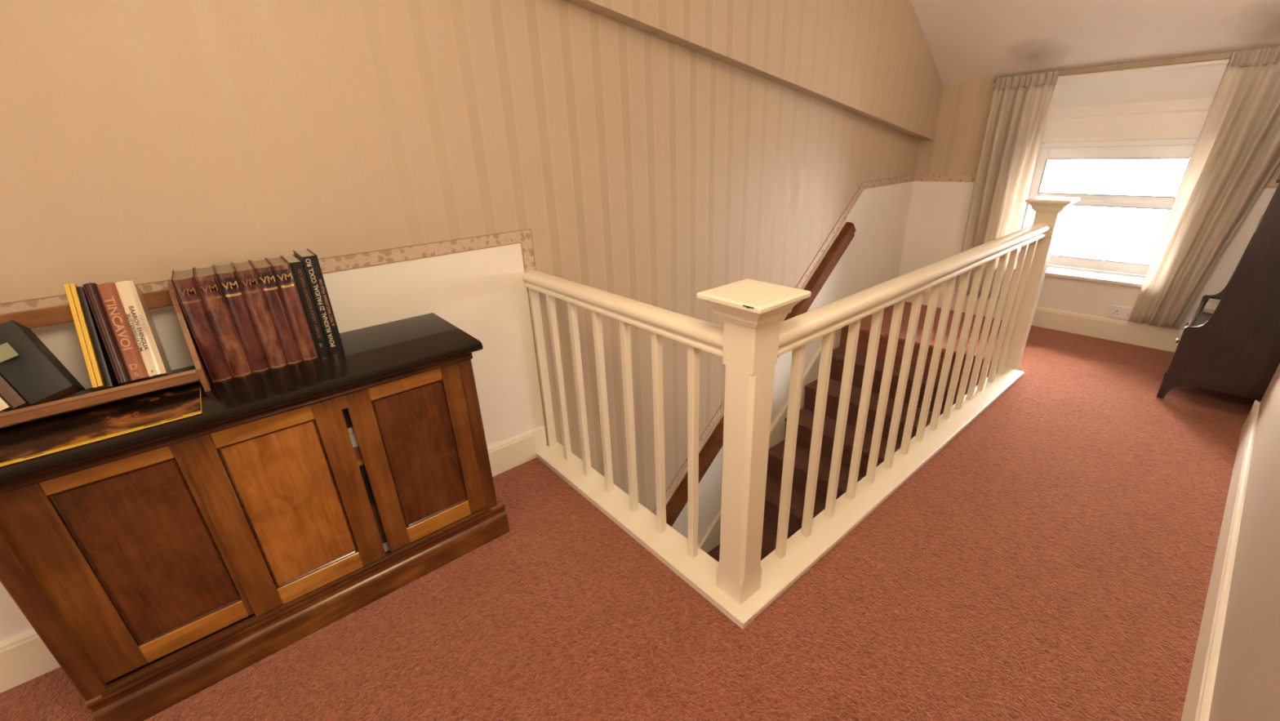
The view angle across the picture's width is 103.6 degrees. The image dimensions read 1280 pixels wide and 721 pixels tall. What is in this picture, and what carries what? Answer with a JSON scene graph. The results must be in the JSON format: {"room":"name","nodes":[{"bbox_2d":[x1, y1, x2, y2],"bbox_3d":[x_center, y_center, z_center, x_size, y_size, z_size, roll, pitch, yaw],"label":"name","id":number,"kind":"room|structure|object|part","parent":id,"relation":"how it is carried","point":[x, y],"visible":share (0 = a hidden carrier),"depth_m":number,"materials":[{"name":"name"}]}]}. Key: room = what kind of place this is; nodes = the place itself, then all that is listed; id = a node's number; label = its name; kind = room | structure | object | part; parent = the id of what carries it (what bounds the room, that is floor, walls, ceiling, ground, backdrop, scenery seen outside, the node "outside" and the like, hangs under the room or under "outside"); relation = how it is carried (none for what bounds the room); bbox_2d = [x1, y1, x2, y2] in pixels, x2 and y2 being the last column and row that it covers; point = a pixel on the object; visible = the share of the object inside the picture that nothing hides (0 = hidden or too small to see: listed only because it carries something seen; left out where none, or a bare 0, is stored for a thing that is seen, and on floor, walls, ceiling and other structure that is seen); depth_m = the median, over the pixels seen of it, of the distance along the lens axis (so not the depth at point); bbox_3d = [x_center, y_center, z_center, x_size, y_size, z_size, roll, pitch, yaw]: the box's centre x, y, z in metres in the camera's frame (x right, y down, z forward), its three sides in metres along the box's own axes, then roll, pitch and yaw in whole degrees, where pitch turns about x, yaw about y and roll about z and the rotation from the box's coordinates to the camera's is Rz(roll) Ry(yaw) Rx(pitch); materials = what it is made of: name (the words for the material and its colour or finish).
{"room":"stair landing","nodes":[
{"label":"stair landing","id":0,"kind":"room"},
{"bbox_2d":[0,0,942,641],"bbox_3d":[-0.125,0.275,2.778,7.152,5.300,0.220,-20,29,-35],"label":"wall","id":1,"kind":"structure","parent":0,"point":[430,156],"depth_m":1.96,"materials":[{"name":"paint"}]},
{"bbox_2d":[0,425,546,693],"bbox_3d":[-1.641,0.811,1.596,3.062,0.149,0.020,-20,29,-35],"label":"baseboard","id":2,"kind":"structure","parent":1,"relation":"attached to","point":[24,656],"depth_m":1.49,"materials":[{"name":"beige paint"}]},
{"bbox_3d":[-0.493,0.384,2.461,0.063,0.120,0.019,-20,29,-35],"label":"baseboard","id":3,"kind":"part","parent":2,"relation":"part of","materials":[{"name":"beige paint"}]},
{"bbox_3d":[-1.663,0.400,1.439,3.073,1.029,0.012,-20,29,-35],"label":"dado panel","id":4,"kind":"part","parent":1,"relation":"part of","materials":[{"name":"white paint"}]},
{"bbox_2d":[666,217,856,526],"bbox_3d":[0.574,0.464,3.419,2.885,2.488,0.059,-20,29,-35],"label":"stair handrail","id":5,"kind":"object","parent":1,"relation":"attached to","point":[677,500],"visible":0.47,"depth_m":3.55,"materials":[{"name":"brown wood"}]},
{"bbox_3d":[0.485,0.838,3.534,4.952,3.629,0.012,-20,29,-35],"label":"dado panel","id":6,"kind":"part","parent":1,"relation":"part of","materials":[{"name":"white paint"}]},
{"bbox_2d":[843,324,992,364],"bbox_3d":[2.006,-0.133,3.697,0.051,0.028,1.168,-20,29,-35],"label":"stair step","id":7,"kind":"structure","parent":1,"relation":"attached to","point":[861,329],"depth_m":3.72,"materials":[{"name":"red carpet"}]},
{"bbox_2d":[0,301,1258,720],"bbox_3d":[0.646,0.851,1.750,6.822,0.220,2.800,-20,29,-35],"label":"floor","id":8,"kind":"structure","parent":0,"point":[1053,560],"depth_m":1.61,"materials":[{"name":"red carpet"}]},
{"bbox_2d":[0,312,510,720],"bbox_3d":[-1.086,0.418,1.606,1.184,0.822,0.457,-20,29,-35],"label":"base cabinet","id":9,"kind":"object","parent":8,"relation":"on","point":[157,565],"visible":0.99,"depth_m":1.42,"materials":[{"name":"brown wood"}]},
{"bbox_3d":[-1.416,0.572,1.180,0.040,0.655,0.024,-20,29,-35],"label":"corner post","id":10,"kind":"part","parent":9,"relation":"part of","materials":[{"name":"brown wood"}]},
{"bbox_3d":[-1.389,0.553,1.234,0.085,0.610,0.022,-20,29,-35],"label":"door","id":11,"kind":"part","parent":9,"relation":"part of","materials":[{"name":"brown wood"}]},
{"bbox_2d":[0,381,202,466],"bbox_3d":[-1.308,0.153,1.185,0.432,0.010,0.226,-20,29,-35],"label":"flat book","id":12,"kind":"object","parent":9,"relation":"on","point":[31,439],"visible":1,"depth_m":1.19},
{"bbox_2d":[0,279,210,426],"bbox_3d":[-1.422,-0.012,1.263,0.466,0.263,0.267,-20,29,-35],"label":"rack","id":13,"kind":"object","parent":9,"relation":"on","point":[38,317],"visible":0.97,"depth_m":1.27,"materials":[{"name":"brown wood"}]},
{"bbox_2d":[0,394,17,412],"bbox_3d":[-1.509,0.087,1.190,0.040,0.116,0.123,-20,29,-35],"label":"book","id":14,"kind":"object","parent":13,"relation":"in","point":[5,406],"visible":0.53,"depth_m":1.16,"materials":[{"name":"white paper"}]},
{"bbox_2d":[0,373,34,408],"bbox_3d":[-1.496,0.072,1.202,0.050,0.134,0.132,-20,29,-35],"label":"book","id":15,"kind":"object","parent":13,"relation":"in","point":[7,391],"visible":0.68,"depth_m":1.17,"materials":[{"name":"brown paper"}]},
{"bbox_2d":[0,320,86,404],"bbox_3d":[-1.482,0.012,1.224,0.132,0.225,0.177,-20,29,-35],"label":"book","id":16,"kind":"object","parent":13,"relation":"in","point":[26,362],"visible":0.94,"depth_m":1.19,"materials":[{"name":"black paper"}]},
{"bbox_2d":[63,284,105,390],"bbox_3d":[-1.409,-0.052,1.285,0.020,0.284,0.214,-16,26,-29],"label":"book","id":17,"kind":"object","parent":13,"relation":"in","point":[76,318],"visible":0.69,"depth_m":1.24,"materials":[{"name":"yellow paper"}]},
{"bbox_3d":[-1.490,-0.119,1.300,0.442,0.044,0.012,-20,29,-35],"label":"rail","id":18,"kind":"part","parent":13,"relation":"part of","materials":[{"name":"brown wood"}]},
{"bbox_2d":[69,283,109,389],"bbox_3d":[-1.401,-0.055,1.291,0.020,0.283,0.214,-16,26,-29],"label":"book","id":19,"kind":"object","parent":13,"relation":"in","point":[99,375],"visible":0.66,"depth_m":1.25,"materials":[{"name":"yellow paper"}]},
{"bbox_2d":[0,368,196,417],"bbox_3d":[-1.365,0.098,1.239,0.442,0.057,0.100,-20,29,-35],"label":"shelf","id":20,"kind":"object","parent":13,"relation":"attached to","point":[39,411],"depth_m":1.22,"materials":[{"name":"brown wood"}]},
{"bbox_2d":[76,286,121,388],"bbox_3d":[-1.391,-0.051,1.299,0.017,0.277,0.205,-17,27,-31],"label":"book","id":21,"kind":"object","parent":13,"relation":"in","point":[109,376],"visible":0.72,"depth_m":1.26,"materials":[{"name":"black paper"}]},
{"bbox_2d":[82,282,136,385],"bbox_3d":[-1.373,-0.061,1.312,0.024,0.283,0.215,-20,29,-35],"label":"book","id":22,"kind":"object","parent":13,"relation":"in","point":[109,340],"visible":0.72,"depth_m":1.27,"materials":[{"name":"red paper"}]},
{"bbox_2d":[97,282,151,382],"bbox_3d":[-1.342,-0.063,1.321,0.032,0.278,0.237,-20,29,-35],"label":"book","id":23,"kind":"object","parent":13,"relation":"in","point":[108,292],"visible":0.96,"depth_m":1.28,"materials":[{"name":"orange paper"}]},
{"bbox_2d":[115,280,172,378],"bbox_3d":[-1.316,-0.072,1.340,0.034,0.277,0.236,-20,29,-35],"label":"book","id":24,"kind":"object","parent":13,"relation":"in","point":[140,320],"visible":1,"depth_m":1.31,"materials":[{"name":"white paper"}]},
{"bbox_3d":[-1.249,-0.075,1.395,0.012,0.263,0.266,-20,29,-35],"label":"panel","id":25,"kind":"part","parent":13,"relation":"part of","materials":[{"name":"brown wood"}]},
{"bbox_3d":[-1.281,0.253,1.217,0.227,0.052,0.021,-20,29,-35],"label":"door rail","id":26,"kind":"part","parent":9,"relation":"part of","materials":[{"name":"brown wood"}]},
{"bbox_3d":[-1.268,0.506,1.322,0.227,0.496,0.008,-20,29,-35],"label":"panel moulding","id":27,"kind":"part","parent":9,"relation":"part of","materials":[{"name":"brown wood"}]},
{"bbox_3d":[-1.272,0.504,1.326,0.235,0.504,0.007,-20,29,-35],"label":"door panel","id":28,"kind":"part","parent":9,"relation":"part of","materials":[{"name":"brown wood"}]},
{"bbox_3d":[-1.259,0.762,1.432,0.227,0.062,0.021,-20,29,-35],"label":"door rail","id":29,"kind":"part","parent":9,"relation":"part of","materials":[{"name":"brown wood"}]},
{"bbox_2d":[170,266,232,382],"bbox_3d":[-1.230,-0.101,1.418,0.046,0.290,0.194,-20,29,-35],"label":"book","id":30,"kind":"object","parent":9,"relation":"on","point":[184,284],"visible":0.98,"depth_m":1.35,"materials":[{"name":"red leather"}]},
{"bbox_2d":[194,264,252,377],"bbox_3d":[-1.195,-0.113,1.444,0.043,0.290,0.194,-20,29,-35],"label":"book","id":31,"kind":"object","parent":9,"relation":"on","point":[206,280],"visible":1,"depth_m":1.38,"materials":[{"name":"brown leather"}]},
{"bbox_3d":[-1.131,0.471,1.404,0.067,0.610,0.022,-20,29,-35],"label":"door","id":32,"kind":"part","parent":9,"relation":"part of","materials":[{"name":"brown wood"}]},
{"bbox_3d":[-1.015,0.124,1.375,1.138,0.048,0.084,-20,29,-35],"label":"moulding","id":33,"kind":"part","parent":9,"relation":"part of","materials":[{"name":"brown wood"}]},
{"bbox_2d":[213,262,270,373],"bbox_3d":[-1.161,-0.126,1.470,0.043,0.290,0.194,-20,29,-35],"label":"book","id":34,"kind":"object","parent":9,"relation":"on","point":[226,274],"visible":1,"depth_m":1.40,"materials":[{"name":"red leather"}]},
{"bbox_2d":[232,260,286,368],"bbox_3d":[-1.128,-0.137,1.495,0.040,0.290,0.194,-20,29,-35],"label":"book","id":35,"kind":"object","parent":9,"relation":"on","point":[246,273],"visible":1,"depth_m":1.43,"materials":[{"name":"brown leather"}]},
{"bbox_3d":[-1.029,0.173,1.381,0.227,0.052,0.021,-20,29,-35],"label":"door rail","id":36,"kind":"part","parent":9,"relation":"part of","materials":[{"name":"brown wood"}]},
{"bbox_2d":[248,257,302,364],"bbox_3d":[-1.096,-0.149,1.519,0.041,0.290,0.194,-20,29,-35],"label":"book","id":37,"kind":"object","parent":9,"relation":"on","point":[264,271],"visible":0.97,"depth_m":1.45,"materials":[{"name":"red leather"}]},
{"bbox_3d":[-1.017,0.426,1.486,0.227,0.496,0.008,-20,29,-35],"label":"panel moulding","id":38,"kind":"part","parent":9,"relation":"part of","materials":[{"name":"brown wood"}]},
{"bbox_3d":[-1.020,0.424,1.490,0.235,0.504,0.007,-20,29,-35],"label":"door panel","id":39,"kind":"part","parent":9,"relation":"part of","materials":[{"name":"brown wood"}]},
{"bbox_2d":[266,255,318,360],"bbox_3d":[-1.065,-0.160,1.543,0.038,0.290,0.194,-20,29,-35],"label":"book","id":40,"kind":"object","parent":9,"relation":"on","point":[282,268],"visible":0.95,"depth_m":1.48,"materials":[{"name":"brown leather"}]},
{"bbox_2d":[281,253,329,355],"bbox_3d":[-1.050,-0.176,1.581,0.034,0.288,0.170,-20,29,-35],"label":"book","id":41,"kind":"object","parent":9,"relation":"on","point":[296,266],"visible":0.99,"depth_m":1.52,"materials":[{"name":"black paper"}]},
{"bbox_2d":[293,248,343,351],"bbox_3d":[-1.021,-0.192,1.600,0.040,0.300,0.170,-20,29,-35],"label":"book","id":42,"kind":"object","parent":9,"relation":"on","point":[310,261],"visible":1,"depth_m":1.54,"materials":[{"name":"black paper"}]},
{"bbox_3d":[-1.008,0.682,1.596,0.227,0.062,0.021,-20,29,-35],"label":"door rail","id":43,"kind":"part","parent":9,"relation":"part of","materials":[{"name":"brown wood"}]},
{"bbox_3d":[-0.845,0.363,1.630,0.066,0.610,0.022,-20,29,-35],"label":"door","id":44,"kind":"part","parent":9,"relation":"part of","materials":[{"name":"brown wood"}]},
{"bbox_2d":[382,541,389,551],"bbox_3d":[-0.942,0.628,1.808,0.204,0.034,0.166,-20,29,-35],"label":"book","id":45,"kind":"object","parent":9,"relation":"in","point":[384,544],"visible":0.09,"depth_m":1.75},
{"bbox_2d":[370,502,386,542],"bbox_3d":[-0.947,0.533,1.769,0.204,0.168,0.164,-20,29,-35],"label":"book","id":46,"kind":"object","parent":45,"relation":"on","point":[374,508],"visible":0.09,"depth_m":1.71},
{"bbox_2d":[359,464,374,504],"bbox_3d":[-0.951,0.387,1.705,0.204,0.148,0.170,-20,29,-35],"label":"book","id":47,"kind":"object","parent":46,"relation":"on","point":[362,467],"visible":0.12,"depth_m":1.65,"materials":[{"name":"black paper"}]},
{"bbox_2d":[357,458,363,465],"bbox_3d":[-0.956,0.307,1.674,0.204,0.020,0.163,-20,29,-35],"label":"book","id":48,"kind":"object","parent":47,"relation":"on","point":[360,462],"visible":0.05,"depth_m":1.62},
{"bbox_2d":[353,445,361,460],"bbox_3d":[-0.956,0.275,1.658,0.204,0.046,0.168,-20,29,-35],"label":"book","id":49,"kind":"object","parent":48,"relation":"on","point":[357,451],"visible":0.11,"depth_m":1.60,"materials":[{"name":"brown paper"}]},
{"bbox_2d":[349,431,357,447],"bbox_3d":[-0.958,0.230,1.640,0.204,0.048,0.166,-20,29,-35],"label":"book","id":50,"kind":"object","parent":49,"relation":"on","point":[352,435],"visible":0.09,"depth_m":1.58,"materials":[{"name":"white paper"}]},
{"bbox_2d":[347,426,353,433],"bbox_3d":[-0.961,0.196,1.627,0.204,0.020,0.163,-20,29,-35],"label":"book","id":51,"kind":"object","parent":50,"relation":"on","point":[350,429],"visible":0.04,"depth_m":1.57,"materials":[{"name":"beige paper"}]},
{"bbox_2d":[342,408,351,427],"bbox_3d":[-0.961,0.151,1.606,0.204,0.076,0.168,-20,29,-35],"label":"book","id":52,"kind":"object","parent":51,"relation":"on","point":[345,413],"visible":0.07,"depth_m":1.55,"materials":[{"name":"black paper"}]},
{"bbox_3d":[-0.746,0.067,1.605,0.221,0.052,0.021,-20,29,-35],"label":"door rail","id":53,"kind":"part","parent":9,"relation":"part of","materials":[{"name":"brown wood"}]},
{"bbox_3d":[-0.734,0.320,1.709,0.221,0.496,0.008,-20,29,-35],"label":"panel moulding","id":54,"kind":"part","parent":9,"relation":"part of","materials":[{"name":"brown wood"}]},
{"bbox_3d":[-0.738,0.318,1.713,0.229,0.504,0.007,-20,29,-35],"label":"door panel","id":55,"kind":"part","parent":9,"relation":"part of","materials":[{"name":"brown wood"}]},
{"bbox_3d":[-0.725,0.576,1.820,0.221,0.062,0.021,-20,29,-35],"label":"door rail","id":56,"kind":"part","parent":9,"relation":"part of","materials":[{"name":"brown wood"}]},
{"bbox_3d":[-0.581,0.270,1.812,0.040,0.655,0.024,-20,29,-35],"label":"corner post","id":57,"kind":"part","parent":9,"relation":"part of","materials":[{"name":"brown wood"}]},
{"bbox_2d":[522,195,1080,629],"bbox_3d":[0.962,-0.109,2.677,2.821,1.262,1.303,-20,29,-35],"label":"balustrade","id":58,"kind":"object","parent":8,"relation":"on","point":[752,337],"visible":1,"depth_m":1.85,"materials":[{"name":"beige paint"}]},
{"bbox_3d":[-0.107,-0.201,1.789,0.081,0.069,1.150,-20,29,-35],"label":"handrail","id":59,"kind":"part","parent":58,"relation":"part of","materials":[{"name":"beige paint"}]},
{"bbox_3d":[-0.051,0.620,2.050,0.130,0.026,1.303,-20,29,-35],"label":"board","id":60,"kind":"part","parent":58,"relation":"part of","materials":[{"name":"beige paint"}]},
{"bbox_3d":[0.308,0.315,1.487,0.103,0.947,0.103,-20,29,-35],"label":"newel post","id":61,"kind":"part","parent":58,"relation":"part of","materials":[{"name":"beige paint"}]},
{"bbox_3d":[1.316,0.424,2.378,2.607,0.025,0.126,-20,29,-35],"label":"board","id":62,"kind":"part","parent":58,"relation":"part of","materials":[{"name":"beige paint"}]},
{"bbox_3d":[1.296,-0.391,2.100,2.516,0.069,0.081,-20,29,-35],"label":"handrail","id":63,"kind":"part","parent":58,"relation":"part of","materials":[{"name":"beige paint"}]},
{"bbox_3d":[2.314,-0.398,3.009,0.103,0.972,0.103,-20,29,-35],"label":"newel post","id":64,"kind":"part","parent":58,"relation":"part of","materials":[{"name":"beige paint"}]},
{"bbox_2d":[1156,173,1279,400],"bbox_3d":[3.311,-0.466,2.569,0.829,1.362,0.560,-20,29,-35],"label":"cabinet","id":65,"kind":"object","parent":8,"relation":"on","point":[1234,349],"visible":1,"depth_m":2.48,"materials":[{"name":"brown wood"}]},
{"bbox_3d":[3.327,-0.162,2.693,0.785,0.015,0.528,-20,29,-35],"label":"shelf","id":66,"kind":"part","parent":65,"relation":"part of","materials":[{"name":"brown wood"}]},
{"bbox_2d":[1202,297,1220,313],"bbox_3d":[3.447,-0.306,2.945,0.200,0.044,0.195,-20,29,-35],"label":"paper stack","id":67,"kind":"object","parent":65,"relation":"on","point":[1211,304],"visible":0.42,"depth_m":2.95,"materials":[{"name":"white paper"}]},
{"bbox_3d":[3.622,-0.633,2.771,0.018,1.190,0.542,-20,29,-35],"label":"panel","id":68,"kind":"part","parent":65,"relation":"part of","materials":[{"name":"brown wood"}]},
{"bbox_3d":[3.337,-0.642,2.451,0.785,0.016,0.435,-20,29,-35],"label":"shelf","id":69,"kind":"part","parent":65,"relation":"part of","materials":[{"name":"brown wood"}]},
{"bbox_3d":[3.328,-0.863,2.358,0.785,0.016,0.435,-20,29,-35],"label":"shelf","id":70,"kind":"part","parent":65,"relation":"part of","materials":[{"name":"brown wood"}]},
{"bbox_2d":[897,62,1279,330],"bbox_3d":[3.349,-1.200,3.354,0.364,2.500,3.000,-20,29,-35],"label":"wall","id":71,"kind":"structure","parent":0,"point":[1171,103],"depth_m":3.58,"materials":[{"name":"paint"}]},
{"bbox_3d":[2.575,-1.006,4.169,0.012,0.889,0.743,-20,29,-35],"label":"dado panel","id":72,"kind":"part","parent":71,"relation":"part of","materials":[{"name":"white paint"}]},
{"bbox_2d":[905,288,1183,351],"bbox_3d":[3.226,-0.256,3.643,0.020,0.147,2.750,-20,29,-35],"label":"baseboard","id":73,"kind":"structure","parent":71,"relation":"attached to","point":[1124,331],"depth_m":3.59,"materials":[{"name":"beige paint"}]},
{"bbox_3d":[3.120,-0.480,3.699,0.012,0.245,0.920,-20,29,-35],"label":"dado panel","id":74,"kind":"part","parent":71,"relation":"part of","materials":[{"name":"white paint"}]},
{"bbox_2d":[1013,261,1146,288],"bbox_3d":[3.206,-0.641,3.714,0.295,0.028,0.920,-20,29,-35],"label":"window sill","id":75,"kind":"structure","parent":71,"relation":"attached to","point":[1077,273],"depth_m":3.59,"materials":[{"name":"white paint"}]},
{"bbox_2d":[1016,137,1198,275],"bbox_3d":[3.302,-1.102,3.622,0.122,0.885,0.920,-20,29,-35],"label":"window","id":76,"kind":"structure","parent":71,"relation":"in","point":[1180,148],"depth_m":3.56,"materials":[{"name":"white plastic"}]},
{"bbox_3d":[3.306,-1.125,3.529,0.032,0.020,0.135,-20,29,-35],"label":"handle","id":77,"kind":"part","parent":76,"relation":"part of","materials":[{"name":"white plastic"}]},
{"bbox_3d":[3.290,-1.306,3.532,0.052,0.362,0.860,-20,29,-35],"label":"sash","id":78,"kind":"part","parent":76,"relation":"part of","materials":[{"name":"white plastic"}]},
{"bbox_2d":[1108,305,1133,319],"bbox_3d":[3.332,-0.326,3.469,0.015,0.086,0.145,-20,29,-35],"label":"wall socket","id":79,"kind":"object","parent":71,"relation":"attached to","point":[1117,312],"visible":0.8,"depth_m":3.48,"materials":[{"name":"white plastic"}]},
{"bbox_2d":[993,46,1275,86],"bbox_3d":[3.082,-1.802,3.085,0.029,0.058,1.590,-20,29,-35],"label":"rail","id":80,"kind":"object","parent":71,"relation":"attached to","point":[1224,57],"visible":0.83,"depth_m":3.06,"materials":[{"name":"brown wood"}]},
{"bbox_2d":[955,71,1059,298],"bbox_3d":[2.699,-1.248,3.779,0.080,1.576,0.374,-20,29,-35],"label":"curtain","id":81,"kind":"object","parent":80,"relation":"hanging from","point":[1020,106],"visible":0.76,"depth_m":3.68,"materials":[{"name":"beige fabric"}]},
{"bbox_2d":[1128,46,1279,328],"bbox_3d":[3.430,-0.931,2.964,0.062,1.581,0.438,-20,29,-35],"label":"curtain","id":82,"kind":"object","parent":80,"relation":"hanging from","point":[1236,153],"visible":1,"depth_m":2.95,"materials":[{"name":"beige fabric"}]},
{"bbox_3d":[3.751,-0.500,2.856,0.012,0.889,1.085,-20,29,-35],"label":"dado panel","id":83,"kind":"part","parent":71,"relation":"part of","materials":[{"name":"white paint"}]},
{"bbox_2d":[910,0,1279,83],"bbox_3d":[0.578,-1.223,0.875,6.852,0.856,3.020,-20,29,-35],"label":"ceiling","id":84,"kind":"structure","parent":0,"point":[967,40],"depth_m":3.07,"materials":[{"name":"paint"}]},
{"bbox_2d":[1208,363,1279,720],"bbox_3d":[0.933,0.075,0.063,5.735,2.900,0.685,-20,29,-35],"label":"wall","id":85,"kind":"structure","parent":0,"point":[1246,687],"depth_m":1.20,"materials":[{"name":"beige paint"}]},
{"bbox_2d":[1181,400,1260,720],"bbox_3d":[0.908,1.107,0.645,5.700,0.150,0.421,-20,29,-35],"label":"baseboard","id":86,"kind":"structure","parent":85,"relation":"attached to","point":[1197,703],"depth_m":1.49,"materials":[{"name":"beige paint"}]},
{"bbox_3d":[1.362,2.999,3.191,5.700,0.150,3.000,-20,29,-35],"label":"floor","id":87,"kind":"structure","parent":0,"visible":0},
{"bbox_2d":[697,327,977,562],"bbox_3d":[0.989,1.368,3.366,2.884,2.745,1.165,-20,29,-35],"label":"staircase","id":88,"kind":"structure","parent":87,"relation":"on","point":[709,544],"depth_m":3.71,"materials":[{"name":"red carpet"}]}
]}

